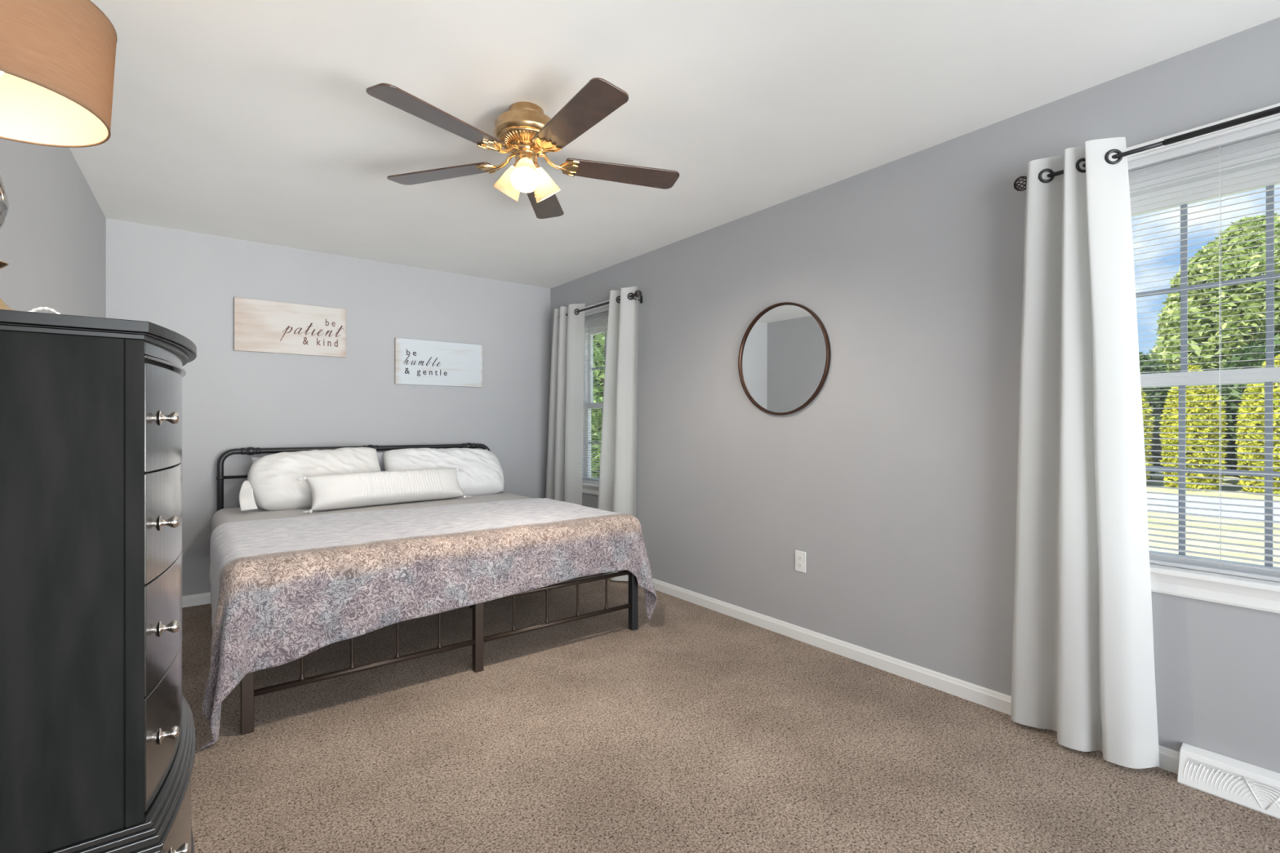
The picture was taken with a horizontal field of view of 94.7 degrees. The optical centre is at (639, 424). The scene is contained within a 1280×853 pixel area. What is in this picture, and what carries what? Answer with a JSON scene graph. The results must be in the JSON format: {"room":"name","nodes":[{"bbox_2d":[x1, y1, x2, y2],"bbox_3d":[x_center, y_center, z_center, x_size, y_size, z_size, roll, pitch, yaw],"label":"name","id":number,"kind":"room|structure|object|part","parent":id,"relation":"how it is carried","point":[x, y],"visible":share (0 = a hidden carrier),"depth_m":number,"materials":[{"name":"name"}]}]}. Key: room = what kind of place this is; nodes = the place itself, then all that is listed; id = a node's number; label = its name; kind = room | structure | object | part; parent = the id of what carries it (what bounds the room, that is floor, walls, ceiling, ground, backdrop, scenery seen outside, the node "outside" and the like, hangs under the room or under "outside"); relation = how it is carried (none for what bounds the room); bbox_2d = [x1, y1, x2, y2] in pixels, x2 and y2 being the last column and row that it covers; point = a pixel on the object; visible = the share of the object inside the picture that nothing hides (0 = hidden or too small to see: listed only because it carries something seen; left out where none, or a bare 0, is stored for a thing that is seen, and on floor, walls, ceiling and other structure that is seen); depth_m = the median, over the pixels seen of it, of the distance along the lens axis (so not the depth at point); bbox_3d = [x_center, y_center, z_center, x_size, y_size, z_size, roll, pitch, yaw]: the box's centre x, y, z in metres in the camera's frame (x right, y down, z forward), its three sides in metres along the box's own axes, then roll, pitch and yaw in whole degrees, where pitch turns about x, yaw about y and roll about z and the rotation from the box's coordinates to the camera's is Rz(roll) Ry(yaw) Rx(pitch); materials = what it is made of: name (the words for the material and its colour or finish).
{"room":"bedroom","nodes":[
{"label":"bedroom","id":0,"kind":"room"},
{"bbox_2d":[0,137,106,318],"bbox_3d":[-1.503,-0.036,1.070,0.120,2.440,6.136,0,0,-36],"label":"wall","id":1,"kind":"structure","parent":0,"point":[53,235],"depth_m":2.39,"materials":[{"name":"grey paint"}]},
{"bbox_2d":[106,217,550,595],"bbox_3d":[-2.223,-0.036,4.447,3.702,2.440,0.100,0,0,-38],"label":"wall","id":2,"kind":"structure","parent":0,"point":[186,283],"depth_m":4.31,"materials":[{"name":"grey paint"}]},
{"bbox_2d":[182,591,210,608],"bbox_3d":[-2.043,1.148,4.514,3.046,0.072,0.014,0,0,-38],"label":"baseboard","id":3,"kind":"structure","parent":2,"relation":"attached to","point":[198,599],"depth_m":3.85,"materials":[{"name":"white paint"}]},
{"bbox_2d":[234,297,346,357],"bbox_3d":[-2.463,-0.677,4.179,0.684,0.358,0.030,0,0,-38],"label":"wooden sign","id":4,"kind":"object","parent":2,"relation":"attached to","point":[260,326],"visible":1,"depth_m":4.15,"materials":[{"name":"beige wood"}]},
{"bbox_2d":[394,337,482,387],"bbox_3d":[-1.632,-0.496,4.819,0.710,0.360,0.030,0,0,-38],"label":"wooden sign","id":5,"kind":"object","parent":2,"relation":"attached to","point":[416,362],"visible":1,"depth_m":4.79,"materials":[{"name":"white wood"}]},
{"bbox_2d":[69,0,1279,288],"bbox_3d":[-0.323,-1.306,1.979,3.702,0.100,6.330,0,0,-38],"label":"ceiling","id":6,"kind":"structure","parent":0,"point":[257,121],"depth_m":2.25,"materials":[{"name":"white paint"}]},
{"bbox_2d":[365,77,679,218],"bbox_3d":[-0.431,-1.080,2.322,1.243,0.352,1.198,0,0,-38],"label":"ceiling fan","id":7,"kind":"object","parent":6,"relation":"hanging from","point":[524,131],"visible":1,"depth_m":2.27,"materials":[{"name":"brown wood"}]},
{"bbox_3d":[-0.688,-1.055,2.038,0.139,0.027,0.489,0,0,36],"label":"blade","id":8,"kind":"part","parent":7,"relation":"part of","materials":[{"name":"brown wood"}]},
{"bbox_3d":[-0.832,-1.055,2.482,0.489,0.027,0.139,0,0,18],"label":"blade","id":9,"kind":"part","parent":7,"relation":"part of","materials":[{"name":"brown wood"}]},
{"bbox_3d":[-0.539,-0.973,2.387,0.112,0.138,0.126,0,0,-38],"label":"lamp shade","id":10,"kind":"part","parent":7,"relation":"part of","materials":[{"name":"white glass"}]},
{"bbox_3d":[-0.454,-1.116,2.359,0.224,0.040,0.224,0,0,-38],"label":"vent plate","id":11,"kind":"part","parent":7,"relation":"part of","materials":[{"name":"gold metal"}]},
{"bbox_3d":[-0.447,-0.973,2.269,0.112,0.138,0.126,0,0,-38],"label":"lamp shade","id":12,"kind":"part","parent":7,"relation":"part of","materials":[{"name":"white glass"}]},
{"bbox_2d":[520,155,531,175],"bbox_3d":[-0.448,-1.015,2.312,0.057,0.093,0.071,0,0,-38],"label":"bulb","id":13,"kind":"object","parent":7,"relation":"attached to","point":[525,171],"depth_m":2.28,"materials":[{"name":"white glass"}]},
{"bbox_3d":[-0.453,-1.055,2.756,0.139,0.027,0.489,0,0,0],"label":"blade","id":14,"kind":"part","parent":7,"relation":"part of","materials":[{"name":"brown wood"}]},
{"bbox_3d":[-0.388,-0.973,2.410,0.130,0.138,0.114,0,0,-38],"label":"lamp shade","id":15,"kind":"part","parent":7,"relation":"part of","materials":[{"name":"white glass"}]},
{"bbox_3d":[-0.227,-1.055,2.033,0.139,0.027,0.491,0,0,-38],"label":"blade","id":16,"kind":"part","parent":7,"relation":"part of","materials":[{"name":"brown wood"}]},
{"bbox_3d":[-0.076,-1.055,2.480,0.489,0.027,0.139,0,0,-18],"label":"blade","id":17,"kind":"part","parent":7,"relation":"part of","materials":[{"name":"brown wood"}]},
{"bbox_2d":[182,574,1279,852],"bbox_3d":[-0.323,1.234,1.979,3.702,0.100,6.330,0,0,-38],"label":"floor","id":18,"kind":"structure","parent":0,"point":[695,728],"depth_m":2.09,"materials":[{"name":"beige carpet"}]},
{"bbox_2d":[0,309,196,852],"bbox_3d":[-1.312,0.496,1.350,0.473,1.376,0.894,0,0,-38],"label":"dresser","id":19,"kind":"object","parent":18,"relation":"on","point":[98,734],"visible":1,"depth_m":1.07,"materials":[{"name":"grey paint"}]},
{"bbox_2d":[0,0,117,314],"bbox_3d":[-1.226,-0.498,1.101,0.374,0.611,0.374,0,0,-38],"label":"table lamp","id":20,"kind":"object","parent":19,"relation":"on","point":[57,57],"visible":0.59,"depth_m":1.12,"materials":[{"name":"fabric"}]},
{"bbox_3d":[-1.226,-0.435,1.101,0.066,0.162,0.066,0,0,-38],"label":"glass stem","id":21,"kind":"part","parent":20,"relation":"part of","materials":[{"name":"grey"}]},
{"bbox_3d":[-1.229,-0.219,1.217,0.019,0.050,0.127,0,0,-2],"label":"power cord","id":22,"kind":"part","parent":20,"relation":"part of","materials":[{"name":"white plastic"}]},
{"bbox_3d":[-1.226,-0.701,1.101,0.372,0.200,0.372,0,0,-38],"label":"lamp shade","id":23,"kind":"part","parent":20,"relation":"part of","materials":[{"name":"beige fabric"}]},
{"bbox_3d":[-1.103,0.463,0.987,0.360,1.243,0.010,0,0,-38],"label":"panel","id":24,"kind":"part","parent":19,"relation":"part of","materials":[{"name":"grey paint"}]},
{"bbox_3d":[-1.312,0.779,1.350,0.471,0.062,0.894,0,0,-38],"label":"waist moulding","id":25,"kind":"part","parent":19,"relation":"part of","materials":[{"name":"grey wood"}]},
{"bbox_3d":[-0.951,0.463,1.109,0.027,1.243,0.022,0,0,-38],"label":"corner post","id":26,"kind":"part","parent":19,"relation":"part of","materials":[{"name":"grey paint"}]},
{"bbox_3d":[-1.180,0.635,1.452,0.082,0.218,0.796,0,0,-38],"label":"drawer","id":27,"kind":"part","parent":19,"relation":"part of","materials":[{"name":"grey wood"}]},
{"bbox_3d":[-1.180,0.416,1.452,0.082,0.213,0.796,0,0,-38],"label":"drawer","id":28,"kind":"part","parent":19,"relation":"part of","materials":[{"name":"grey wood"}]},
{"bbox_3d":[-1.180,0.201,1.452,0.082,0.212,0.796,0,0,-38],"label":"drawer","id":29,"kind":"part","parent":19,"relation":"part of","materials":[{"name":"grey wood"}]},
{"bbox_3d":[-1.180,-0.013,1.452,0.082,0.210,0.796,0,0,-38],"label":"drawer","id":30,"kind":"part","parent":19,"relation":"part of","materials":[{"name":"grey wood"}]},
{"bbox_3d":[-0.966,0.635,1.210,0.033,0.032,0.032,0,0,-38],"label":"knob","id":31,"kind":"part","parent":19,"relation":"part of","materials":[{"name":"silver metal"}]},
{"bbox_3d":[-0.966,0.416,1.210,0.033,0.032,0.032,0,0,-38],"label":"knob","id":32,"kind":"part","parent":19,"relation":"part of","materials":[{"name":"silver metal"}]},
{"bbox_3d":[-0.966,0.201,1.210,0.033,0.032,0.032,0,0,-38],"label":"knob","id":33,"kind":"part","parent":19,"relation":"part of","materials":[{"name":"silver metal"}]},
{"bbox_3d":[-0.966,-0.013,1.210,0.033,0.032,0.032,0,0,-38],"label":"knob","id":34,"kind":"part","parent":19,"relation":"part of","materials":[{"name":"silver metal"}]},
{"bbox_3d":[-1.173,0.936,1.457,0.100,0.236,0.800,0,0,-38],"label":"drawer","id":35,"kind":"part","parent":19,"relation":"part of","materials":[{"name":"grey wood"}]},
{"bbox_3d":[-0.952,0.884,1.221,0.033,0.032,0.032,0,0,-38],"label":"knob","id":36,"kind":"part","parent":19,"relation":"part of","materials":[{"name":"silver metal"}]},
{"bbox_3d":[-1.313,1.099,1.349,0.468,0.030,0.872,0,0,-38],"label":"moulding","id":37,"kind":"part","parent":19,"relation":"part of","materials":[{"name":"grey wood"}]},
{"bbox_2d":[216,442,638,735],"bbox_3d":[-1.402,0.669,3.647,1.916,1.030,2.088,0,0,-38],"label":"bed","id":38,"kind":"object","parent":18,"relation":"on","point":[247,692],"visible":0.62,"depth_m":2.92,"materials":[{"name":"black metal"}]},
{"bbox_3d":[-1.513,1.012,2.270,0.042,0.345,0.042,0,0,-38],"label":"leg","id":39,"kind":"part","parent":38,"relation":"part of","materials":[{"name":"brown metal"}]},
{"bbox_2d":[211,491,600,577],"bbox_3d":[-1.394,0.694,3.627,1.960,0.300,2.020,0,0,-38],"label":"mattress","id":40,"kind":"object","parent":38,"relation":"on","point":[222,516],"visible":0.15,"depth_m":3.75,"materials":[{"name":"grey fabric"}]},
{"bbox_2d":[249,457,261,506],"bbox_3d":[-2.266,0.394,4.148,0.800,0.352,0.164,0,0,-38],"label":"bed pillow","id":41,"kind":"object","parent":40,"relation":"on","point":[253,460],"visible":0.02,"depth_m":3.93,"materials":[{"name":"grey fabric"}]},
{"bbox_2d":[239,447,381,511],"bbox_3d":[-2.169,0.362,3.955,0.880,0.401,0.396,0,0,-38],"label":"bed pillow","id":42,"kind":"object","parent":40,"relation":"on","point":[271,483],"visible":0.73,"depth_m":3.77,"materials":[{"name":"white fabric"}]},
{"bbox_2d":[208,497,542,586],"bbox_3d":[-1.425,0.678,3.663,2.030,0.293,0.227,0,0,-34],"label":"sheet","id":43,"kind":"object","parent":40,"relation":"on","point":[210,575],"visible":0.19,"depth_m":3.57,"materials":[{"name":"white fabric"}]},
{"bbox_2d":[296,467,471,513],"bbox_3d":[-1.685,0.427,3.987,1.112,0.228,0.227,0,0,-44],"label":"lumbar pillow","id":44,"kind":"object","parent":40,"relation":"on","point":[355,490],"visible":1,"depth_m":3.87,"materials":[{"name":"white fabric"}]},
{"bbox_2d":[377,448,488,471],"bbox_3d":[-1.612,0.388,4.651,0.900,0.362,0.167,0,0,-38],"label":"bed pillow","id":45,"kind":"object","parent":40,"relation":"on","point":[380,455],"visible":0.02,"depth_m":4.40,"materials":[{"name":"grey fabric"}]},
{"bbox_2d":[382,448,504,495],"bbox_3d":[-1.473,0.369,4.490,0.881,0.380,0.389,0,0,-38],"label":"bed pillow","id":46,"kind":"object","parent":40,"relation":"on","point":[482,473],"visible":0.7,"depth_m":4.45,"materials":[{"name":"white fabric"}]},
{"bbox_2d":[200,497,657,749],"bbox_3d":[-1.055,0.847,3.203,2.101,0.650,1.258,0,0,-35],"label":"blanket","id":47,"kind":"object","parent":38,"relation":"on","point":[284,590],"visible":1,"depth_m":2.66,"materials":[{"name":"fabric"}]},
{"bbox_3d":[-0.777,1.042,2.837,1.821,0.025,0.025,0,0,-38],"label":"foot rail","id":48,"kind":"part","parent":38,"relation":"part of","materials":[{"name":"brown metal"}]},
{"bbox_3d":[-0.779,1.012,2.835,0.042,0.345,0.042,0,0,-38],"label":"leg","id":49,"kind":"part","parent":38,"relation":"part of","materials":[{"name":"brown metal"}]},
{"bbox_3d":[-0.777,0.850,2.837,1.821,0.025,0.025,0,0,-38],"label":"foot rail","id":50,"kind":"part","parent":38,"relation":"part of","materials":[{"name":"brown metal"}]},
{"bbox_3d":[-0.039,1.012,3.405,0.042,0.345,0.042,0,0,-38],"label":"leg","id":51,"kind":"part","parent":38,"relation":"part of","materials":[{"name":"black metal"}]},
{"bbox_2d":[1177,742,1279,819],"bbox_3d":[1.925,1.130,1.814,0.080,0.108,0.394,0,0,-38],"label":"floor vent","id":52,"kind":"object","parent":18,"relation":"in","point":[1252,787],"visible":1,"depth_m":1.86,"materials":[{"name":"white plastic"}]},
{"bbox_2d":[550,17,1279,773],"bbox_3d":[1.092,-0.036,3.068,0.130,2.440,6.130,0,0,-38],"label":"wall","id":53,"kind":"structure","parent":0,"point":[896,484],"depth_m":2.77,"materials":[{"name":"grey paint"}]},
{"bbox_2d":[582,299,609,495],"bbox_3d":[-0.279,-0.203,4.814,0.172,1.569,0.920,0,0,-38],"label":"window","id":54,"kind":"structure","parent":53,"relation":"in","point":[591,488],"depth_m":5.09,"materials":[{"name":"white plastic"}]},
{"bbox_3d":[-0.303,0.502,4.796,0.112,0.020,0.920,0,0,-38],"label":"sill","id":55,"kind":"part","parent":54,"relation":"part of","materials":[{"name":"white paint"}]},
{"bbox_3d":[-0.249,0.156,4.838,0.026,0.676,0.706,0,0,-38],"label":"sash","id":56,"kind":"part","parent":54,"relation":"part of","materials":[{"name":"white plastic"}]},
{"bbox_2d":[582,306,608,484],"bbox_3d":[-0.288,-0.228,4.807,0.028,1.436,0.726,0,0,-38],"label":"window blind","id":57,"kind":"object","parent":54,"relation":"attached to","point":[600,311],"visible":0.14,"depth_m":4.93,"materials":[{"name":"white plastic"}]},
{"bbox_3d":[-0.288,0.484,4.807,0.024,0.012,0.722,0,0,-38],"label":"rail","id":58,"kind":"part","parent":57,"relation":"part of","materials":[{"name":"white"}]},
{"bbox_2d":[588,408,602,444],"bbox_3d":[-0.247,0.160,4.838,0.006,0.592,0.628,0,0,-38],"label":"grille","id":59,"kind":"object","parent":54,"relation":"attached to","point":[588,408],"depth_m":5.09,"materials":[{"name":"grey plastic"}]},
{"bbox_3d":[-0.319,-0.238,4.784,0.012,1.500,0.820,0,0,-38],"label":"casing","id":60,"kind":"part","parent":54,"relation":"part of","materials":[{"name":"white paint"}]},
{"bbox_3d":[-0.226,-0.491,4.855,0.026,0.714,0.706,0,0,-38],"label":"sash","id":61,"kind":"part","parent":54,"relation":"part of","materials":[{"name":"white plastic"}]},
{"bbox_2d":[591,332,606,370],"bbox_3d":[-0.224,-0.477,4.855,0.006,0.592,0.628,0,0,-38],"label":"grille","id":62,"kind":"object","parent":54,"relation":"attached to","point":[602,367],"depth_m":5.01,"materials":[{"name":"grey"}]},
{"bbox_2d":[565,290,642,315],"bbox_3d":[-0.350,-0.933,4.747,0.108,0.072,1.234,0,0,-38],"label":"curtain rod","id":63,"kind":"object","parent":53,"relation":"attached to","point":[636,293],"visible":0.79,"depth_m":4.45,"materials":[{"name":"black metal"}]},
{"bbox_2d":[545,303,585,505],"bbox_3d":[-0.680,0.077,5.105,0.101,2.178,0.620,0,0,-38],"label":"curtain","id":64,"kind":"object","parent":63,"relation":"hanging from","point":[565,437],"visible":0.77,"depth_m":4.98,"materials":[{"name":"white fabric"}]},
{"bbox_3d":[-0.517,-0.942,4.921,0.015,0.015,0.630,0,0,-38],"label":"rod","id":65,"kind":"part","parent":63,"relation":"part of","materials":[{"name":"black metal"}]},
{"bbox_3d":[-0.194,-0.942,4.501,0.020,0.020,0.530,0,0,-38],"label":"rod","id":66,"kind":"part","parent":63,"relation":"part of","materials":[{"name":"black metal"}]},
{"bbox_2d":[597,286,638,581],"bbox_3d":[-0.193,0.077,4.471,0.107,2.178,0.521,0,0,-38],"label":"curtain","id":67,"kind":"object","parent":63,"relation":"hanging from","point":[617,473],"visible":0.74,"depth_m":4.37,"materials":[{"name":"white fabric"}]},
{"bbox_2d":[737,302,831,415],"bbox_3d":[0.795,-0.368,3.325,0.025,0.632,0.632,0,0,-38],"label":"round mirror","id":68,"kind":"object","parent":53,"relation":"attached to","point":[784,353],"visible":1,"depth_m":3.31,"materials":[{"name":"brown metal"}]},
{"bbox_2d":[795,550,805,573],"bbox_3d":[0.879,0.752,3.231,0.008,0.114,0.070,0,0,-38],"label":"wall outlet","id":69,"kind":"object","parent":53,"relation":"attached to","point":[800,556],"visible":1,"depth_m":3.23,"materials":[{"name":"white plastic"}]},
{"bbox_2d":[797,555,802,560],"bbox_3d":[0.877,0.732,3.230,0.003,0.029,0.034,0,0,-38],"label":"receptacle","id":70,"kind":"object","parent":69,"relation":"attached to","point":[799,557],"depth_m":3.23,"materials":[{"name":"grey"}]},
{"bbox_2d":[797,562,802,568],"bbox_3d":[0.877,0.772,3.230,0.003,0.029,0.034,0,0,-38],"label":"receptacle","id":71,"kind":"object","parent":69,"relation":"attached to","point":[799,564],"depth_m":3.23,"materials":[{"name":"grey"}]},
{"bbox_2d":[652,577,1179,773],"bbox_3d":[0.497,1.148,3.722,0.014,0.072,4.368,0,0,-38],"label":"baseboard","id":72,"kind":"structure","parent":53,"relation":"attached to","point":[1169,758],"depth_m":2.89,"materials":[{"name":"white paint"}]},
{"bbox_2d":[1013,106,1279,191],"bbox_3d":[1.863,-0.933,1.871,0.108,0.072,1.196,0,0,-38],"label":"curtain rod","id":73,"kind":"object","parent":53,"relation":"attached to","point":[1275,110],"visible":0.73,"depth_m":1.91,"materials":[{"name":"black metal"}]},
{"bbox_2d":[1010,137,1159,768],"bbox_3d":[1.590,0.077,2.154,0.112,2.178,0.451,0,0,-38],"label":"curtain","id":74,"kind":"object","parent":73,"relation":"hanging from","point":[1083,671],"visible":1,"depth_m":2.12,"materials":[{"name":"white fabric"}]},
{"bbox_3d":[1.650,-0.942,2.106,0.015,0.015,0.440,0,0,-38],"label":"rod","id":75,"kind":"part","parent":73,"relation":"part of","materials":[{"name":"black metal"}]},
{"bbox_3d":[1.962,-0.942,1.701,0.020,0.020,0.682,0,0,-38],"label":"rod","id":76,"kind":"part","parent":73,"relation":"part of","materials":[{"name":"black metal"}]},
{"bbox_2d":[1126,102,1279,613],"bbox_3d":[1.925,-0.203,1.952,0.172,1.569,0.916,0,0,-38],"label":"window","id":77,"kind":"structure","parent":53,"relation":"in","point":[1224,588],"depth_m":1.97,"materials":[{"name":"white plastic"}]},
{"bbox_3d":[1.885,-0.238,1.922,0.012,1.500,0.816,0,0,-38],"label":"casing","id":78,"kind":"part","parent":77,"relation":"part of","materials":[{"name":"white paint"}]},
{"bbox_2d":[1127,120,1279,582],"bbox_3d":[1.915,-0.228,1.945,0.028,1.436,0.722,0,0,-38],"label":"window blind","id":79,"kind":"object","parent":77,"relation":"attached to","point":[1273,126],"visible":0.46,"depth_m":1.95,"materials":[{"name":"white plastic"}]},
{"bbox_3d":[1.915,0.484,1.945,0.024,0.012,0.718,0,0,-38],"label":"rail","id":80,"kind":"part","parent":79,"relation":"part of","materials":[{"name":"white plastic"}]},
{"bbox_3d":[1.915,-0.220,1.945,0.028,1.407,0.001,0,0,-38],"label":"ladder cord","id":81,"kind":"part","parent":79,"relation":"part of","materials":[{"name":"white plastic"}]},
{"bbox_3d":[1.941,-0.221,1.965,0.130,1.465,0.746,0,0,-38],"label":"frame","id":82,"kind":"part","parent":77,"relation":"part of","materials":[{"name":"white plastic"}]},
{"bbox_3d":[1.978,-0.491,1.993,0.026,0.714,0.702,0,0,-38],"label":"sash","id":83,"kind":"part","parent":77,"relation":"part of","materials":[{"name":"white plastic"}]},
{"bbox_2d":[1135,184,1279,372],"bbox_3d":[1.979,-0.477,1.993,0.006,0.592,0.624,0,0,-38],"label":"grille","id":84,"kind":"object","parent":77,"relation":"attached to","point":[1269,315],"depth_m":2.01,"materials":[{"name":"grey plastic"}]},
{"bbox_3d":[1.955,0.156,1.976,0.026,0.676,0.702,0,0,-38],"label":"sash","id":85,"kind":"part","parent":77,"relation":"part of","materials":[{"name":"white plastic"}]},
{"bbox_2d":[1145,382,1279,566],"bbox_3d":[1.956,0.160,1.975,0.006,0.592,0.624,0,0,-38],"label":"grille","id":86,"kind":"object","parent":77,"relation":"attached to","point":[1267,389],"depth_m":1.99,"materials":[{"name":"grey"}]},
{"bbox_3d":[1.901,0.502,1.934,0.112,0.020,0.916,0,0,-38],"label":"sill","id":87,"kind":"part","parent":77,"relation":"part of","materials":[{"name":"white paint"}]},
{"label":"outside","id":88,"kind":"structure","parent":0,"visible":0},
{"bbox_2d":[1146,467,1279,567],"bbox_3d":[30.785,1.784,36.321,86.898,0.100,100.000,0,0,-38],"label":"lawn","id":89,"kind":"structure","parent":88,"point":[1229,482],"depth_m":9.51,"materials":[{"name":"plant"}]},
{"bbox_2d":[591,334,600,442],"bbox_3d":[-1.124,-2.519,25.425,9.162,9.028,9.463,0,0,-38],"label":"leafy tree","id":90,"kind":"object","parent":89,"relation":"on","point":[593,336],"visible":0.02,"depth_m":22.38,"materials":[{"name":"green plant"}]},
{"bbox_2d":[591,332,607,478],"bbox_3d":[-0.796,-1.555,15.233,6.486,7.018,6.839,0,0,18],"label":"leafy tree","id":91,"kind":"object","parent":89,"relation":"on","point":[595,424],"visible":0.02,"depth_m":12.91,"materials":[{"name":"green plant"}]},
{"bbox_2d":[1141,387,1155,484],"bbox_3d":[13.802,0.059,16.836,1.468,3.529,1.480,0,0,-38],"label":"arborvitae","id":92,"kind":"object","parent":89,"relation":"on","point":[1145,417],"visible":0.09,"depth_m":16.29,"materials":[{"name":"green plant"}]},
{"bbox_2d":[1138,351,1172,478],"bbox_3d":[15.642,-0.252,19.073,3.129,4.409,3.290,0,0,21],"label":"tree","id":93,"kind":"object","parent":89,"relation":"on","point":[1153,362],"visible":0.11,"depth_m":17.89,"materials":[{"name":"green plant"}]},
{"bbox_2d":[1159,364,1228,491],"bbox_3d":[14.714,0.102,15.677,1.426,3.422,1.410,0,0,-38],"label":"arborvitae","id":94,"kind":"object","parent":89,"relation":"on","point":[1202,391],"visible":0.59,"depth_m":15.27,"materials":[{"name":"green plant"}]},
{"bbox_2d":[1147,212,1279,466],"bbox_3d":[21.404,-2.779,20.581,6.626,9.032,6.524,0,0,44],"label":"conifer tree","id":95,"kind":"object","parent":89,"relation":"on","point":[1246,331],"visible":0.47,"depth_m":19.91,"materials":[{"name":"green plant"}]},
{"bbox_2d":[1196,333,1279,480],"bbox_3d":[17.697,-0.250,16.378,3.255,4.495,3.364,0,0,-38],"label":"tree","id":96,"kind":"object","parent":89,"relation":"on","point":[1262,348],"visible":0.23,"depth_m":16.26,"materials":[{"name":"green plant"}]},
{"bbox_2d":[1235,354,1279,497],"bbox_3d":[15.621,0.045,14.486,1.464,3.532,1.475,0,0,-38],"label":"arborvitae","id":97,"kind":"object","parent":89,"relation":"on","point":[1277,362],"visible":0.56,"depth_m":14.45,"materials":[{"name":"green plant"}]},
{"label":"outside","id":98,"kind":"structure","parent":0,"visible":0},
{"bbox_2d":[1146,493,1279,524],"bbox_3d":[17.503,1.719,4.641,5.000,0.020,26.000,0,0,-38],"label":"driveway","id":99,"kind":"structure","parent":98,"point":[1148,495],"depth_m":12.13,"materials":[{"name":"grey concrete"}]}
]}

